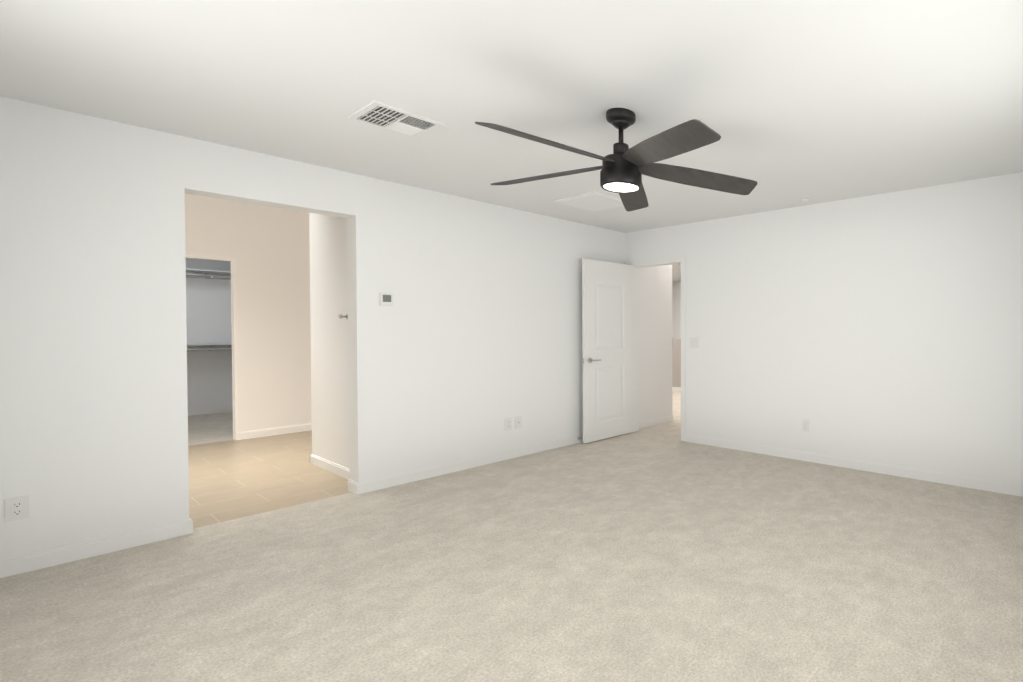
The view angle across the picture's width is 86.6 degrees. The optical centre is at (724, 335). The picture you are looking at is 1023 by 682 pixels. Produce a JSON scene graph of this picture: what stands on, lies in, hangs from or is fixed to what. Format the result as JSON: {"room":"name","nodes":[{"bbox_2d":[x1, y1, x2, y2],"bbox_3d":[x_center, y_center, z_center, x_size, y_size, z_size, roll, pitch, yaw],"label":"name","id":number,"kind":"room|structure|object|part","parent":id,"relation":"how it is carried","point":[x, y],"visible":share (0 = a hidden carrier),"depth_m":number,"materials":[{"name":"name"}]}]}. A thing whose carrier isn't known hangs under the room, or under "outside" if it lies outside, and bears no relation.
{"room":"empty bedroom","nodes":[
{"label":"empty bedroom","id":0,"kind":"room"},
{"bbox_2d":[186,258,231,409],"bbox_3d":[-7.904,-0.053,7.167,0.120,2.440,2.160,1,1,34],"label":"wall","id":1,"kind":"structure","parent":0,"point":[208,320],"depth_m":7.39,"materials":[{"name":"white paint"}]},
{"bbox_2d":[186,268,231,350],"bbox_3d":[-7.731,-0.362,7.044,0.300,1.180,2.200,1,1,34],"label":"shelf","id":2,"kind":"object","parent":1,"relation":"attached to","point":[207,274],"visible":0.1,"depth_m":7.29,"materials":[{"name":"white"}]},
{"bbox_2d":[188,406,232,415],"bbox_3d":[-7.849,1.125,7.145,0.014,0.085,2.200,1,1,34],"label":"baseboard","id":3,"kind":"structure","parent":1,"relation":"attached to","point":[217,409],"depth_m":7.40,"materials":[{"name":"white paint"}]},
{"bbox_2d":[185,193,311,431],"bbox_3d":[-5.641,-0.212,5.585,0.120,2.800,4.290,1,1,34],"label":"wall","id":4,"kind":"structure","parent":0,"point":[267,248],"depth_m":5.84,"materials":[{"name":"white paint"}]},
{"bbox_2d":[185,254,238,439],"bbox_3d":[-5.804,0.160,5.345,0.127,2.062,0.786,1,1,34],"label":"trim","id":5,"kind":"structure","parent":4,"relation":"attached to","point":[234,348],"depth_m":5.63,"materials":[{"name":"white wood"}]},
{"bbox_2d":[239,423,311,439],"bbox_3d":[-5.586,1.146,5.565,0.014,0.085,4.050,1,1,34],"label":"baseboard","id":6,"kind":"structure","parent":4,"relation":"attached to","point":[273,431],"depth_m":5.90,"materials":[{"name":"white wood"}]},
{"bbox_2d":[188,430,350,528],"bbox_3d":[-4.324,1.231,4.629,3.275,0.060,4.170,1,1,34],"label":"floor","id":7,"kind":"structure","parent":0,"point":[231,479],"depth_m":4.19,"materials":[{"name":"beige tile"}]},
{"bbox_2d":[309,213,349,468],"bbox_3d":[-3.351,-0.196,4.362,1.220,2.800,0.120,1,1,34],"label":"wall","id":8,"kind":"structure","parent":0,"point":[329,341],"depth_m":4.39,"materials":[{"name":"white paint"}]},
{"bbox_2d":[310,454,351,482],"bbox_3d":[-3.395,1.162,4.329,1.234,0.085,0.014,1,1,34],"label":"baseboard","id":9,"kind":"structure","parent":8,"relation":"attached to","point":[339,470],"depth_m":4.38,"materials":[{"name":"white paint"}]},
{"bbox_2d":[338,314,347,318],"bbox_3d":[-3.172,-0.160,4.129,0.048,0.048,0.063,1,1,34],"label":"robe hook","id":10,"kind":"object","parent":8,"relation":"attached to","point":[340,316],"visible":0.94,"depth_m":4.11,"materials":[{"name":"silver metal"}]},
{"bbox_2d":[0,96,672,560],"bbox_3d":[-2.470,-0.017,4.422,0.170,2.440,5.950,1,1,34],"label":"wall","id":11,"kind":"structure","parent":0,"point":[466,344],"depth_m":3.04,"materials":[{"name":"white paint"}]},
{"bbox_2d":[5,495,28,521],"bbox_3d":[-3.646,0.890,2.557,0.010,0.118,0.072,1,1,34],"label":"electrical outlet","id":12,"kind":"object","parent":11,"relation":"attached to","point":[16,508],"visible":1,"depth_m":2.56,"materials":[{"name":"white plastic"}]},
{"bbox_2d":[0,518,192,577],"bbox_3d":[-3.651,1.186,2.576,0.044,0.085,1.224,1,1,34],"label":"baseboard","id":13,"kind":"structure","parent":11,"relation":"attached to","point":[35,561],"depth_m":2.75,"materials":[{"name":"white paint"}]},
{"bbox_2d":[379,293,392,305],"bbox_3d":[-2.683,-0.287,3.937,0.020,0.100,0.098,1,1,34],"label":"thermostat","id":14,"kind":"object","parent":11,"relation":"attached to","point":[385,299],"visible":1,"depth_m":3.93,"materials":[{"name":"white plastic"}]},
{"bbox_2d":[352,434,582,494],"bbox_3d":[-2.008,1.154,4.949,0.014,0.085,2.824,1,1,34],"label":"baseboard","id":15,"kind":"structure","parent":11,"relation":"attached to","point":[394,480],"depth_m":4.39,"materials":[{"name":"white paint"}]},
{"bbox_2d":[505,417,511,430],"bbox_3d":[-2.099,0.858,4.816,0.010,0.118,0.072,1,1,34],"label":"electrical outlet","id":16,"kind":"object","parent":11,"relation":"attached to","point":[508,423],"visible":1,"depth_m":4.81,"materials":[{"name":"white plastic"}]},
{"bbox_2d":[515,416,521,428],"bbox_3d":[-2.035,0.857,4.903,0.017,0.118,0.072,1,1,34],"label":"electrical outlet","id":17,"kind":"object","parent":11,"relation":"attached to","point":[518,421],"visible":1,"depth_m":4.90,"materials":[{"name":"white plastic"}]},
{"bbox_2d":[639,414,672,428],"bbox_3d":[-0.928,1.133,6.526,0.014,0.085,0.760,1,1,34],"label":"baseboard","id":18,"kind":"structure","parent":11,"relation":"attached to","point":[659,420],"depth_m":6.54,"materials":[{"name":"white paint"}]},
{"bbox_2d":[0,391,1022,681],"bbox_3d":[-1.637,1.206,6.486,11.250,0.060,10.270,1,1,34],"label":"floor carpet","id":19,"kind":"object","parent":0,"point":[660,553],"visible":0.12,"depth_m":2.45,"materials":[{"name":"beige carpet"}]},
{"bbox_2d":[0,0,1022,281],"bbox_3d":[-1.637,-1.314,6.452,11.250,0.100,10.270,1,1,34],"label":"ceiling","id":20,"kind":"structure","parent":0,"point":[792,102],"depth_m":2.39,"materials":[{"name":"white paint"}]},
{"bbox_2d":[347,100,444,138],"bbox_3d":[-1.849,-1.209,2.799,0.352,0.011,0.352,1,1,34],"label":"ceiling vent","id":21,"kind":"object","parent":20,"relation":"in","point":[374,113],"visible":1,"depth_m":2.78,"materials":[{"name":"white metal"}]},
{"bbox_2d":[554,191,623,211],"bbox_3d":[-1.200,-1.229,4.578,0.560,0.019,0.470,1,1,34],"label":"access hatch","id":22,"kind":"object","parent":20,"relation":"attached to","point":[593,201],"visible":0.86,"depth_m":4.50,"materials":[{"name":"white paint"}]},
{"bbox_2d":[475,108,756,211],"bbox_3d":[-0.595,-1.010,2.670,1.547,0.404,1.488,1,1,34],"label":"ceiling fan","id":23,"kind":"object","parent":20,"relation":"hanging from","point":[624,167],"visible":1,"depth_m":2.65,"materials":[{"name":"metal"}]},
{"bbox_3d":[-0.796,-0.902,2.356,0.170,0.086,0.740,1,1,34],"label":"blade","id":24,"kind":"part","parent":23,"relation":"part of","materials":[{"name":"black wood"}]},
{"bbox_3d":[-0.996,-0.908,2.817,0.720,0.086,0.342,1,1,34],"label":"blade","id":25,"kind":"part","parent":23,"relation":"part of","materials":[{"name":"black wood"}]},
{"bbox_3d":[-0.598,-0.912,3.165,0.517,0.086,0.633,1,1,34],"label":"blade","id":26,"kind":"part","parent":23,"relation":"part of","materials":[{"name":"black wood"}]},
{"bbox_3d":[-0.302,-0.902,2.372,0.726,0.086,0.307,1,1,34],"label":"blade","id":27,"kind":"part","parent":23,"relation":"part of","materials":[{"name":"black wood"}]},
{"bbox_3d":[-0.149,-0.908,2.873,0.490,0.086,0.652,1,1,34],"label":"blade","id":28,"kind":"part","parent":23,"relation":"part of","materials":[{"name":"black wood"}]},
{"bbox_2d":[672,281,680,338],"bbox_3d":[0.636,-0.105,11.063,5.550,2.440,0.120,1,1,34],"label":"wall","id":29,"kind":"structure","parent":0,"point":[676,309],"depth_m":12.22,"materials":[{"name":"white paint"}]},
{"bbox_2d":[672,339,680,386],"bbox_3d":[-1.123,0.596,10.229,2.700,1.060,0.100,1,1,34],"label":"wall","id":30,"kind":"structure","parent":0,"point":[676,362],"depth_m":10.07,"materials":[{"name":"grey paint"}]},
{"bbox_2d":[672,387,680,390],"bbox_3d":[-1.156,1.084,10.188,2.700,0.085,0.014,1,1,34],"label":"baseboard","id":31,"kind":"structure","parent":30,"relation":"attached to","point":[673,388],"depth_m":10.06,"materials":[{"name":"white paint"}]},
{"bbox_2d":[625,172,1022,484],"bbox_3d":[0.909,-0.021,4.719,5.070,2.440,0.120,1,1,34],"label":"wall","id":32,"kind":"structure","parent":0,"point":[885,328],"depth_m":4.41,"materials":[{"name":"white paint"}]},
{"bbox_2d":[582,258,633,442],"bbox_3d":[-1.328,0.164,5.725,0.155,2.020,0.759,1,1,34],"label":"door","id":33,"kind":"structure","parent":32,"relation":"in","point":[607,337],"depth_m":5.68,"materials":[{"name":"white paint"}]},
{"bbox_2d":[628,255,685,440],"bbox_3d":[-0.771,0.141,5.872,0.887,2.087,0.134,1,1,34],"label":"door frame","id":34,"kind":"structure","parent":32,"relation":"attached to","point":[660,261],"depth_m":5.59,"materials":[{"name":"white paint"}]},
{"bbox_2d":[690,338,697,347],"bbox_3d":[-0.343,0.081,5.497,0.120,0.120,0.014,1,1,34],"label":"switch plate","id":35,"kind":"object","parent":32,"relation":"attached to","point":[693,342],"visible":1,"depth_m":5.50,"materials":[{"name":"white plastic"}]},
{"bbox_2d":[802,419,808,431],"bbox_3d":[0.774,0.860,4.745,0.072,0.118,0.010,1,1,34],"label":"electrical outlet","id":36,"kind":"object","parent":32,"relation":"attached to","point":[805,425],"visible":1,"depth_m":4.74,"materials":[{"name":"white plastic"}]},
{"bbox_2d":[685,434,1022,496],"bbox_3d":[1.200,1.161,4.455,3.975,0.085,0.014,1,1,34],"label":"baseboard","id":37,"kind":"structure","parent":32,"relation":"attached to","point":[931,476],"depth_m":4.39,"materials":[{"name":"white paint"}]}
]}

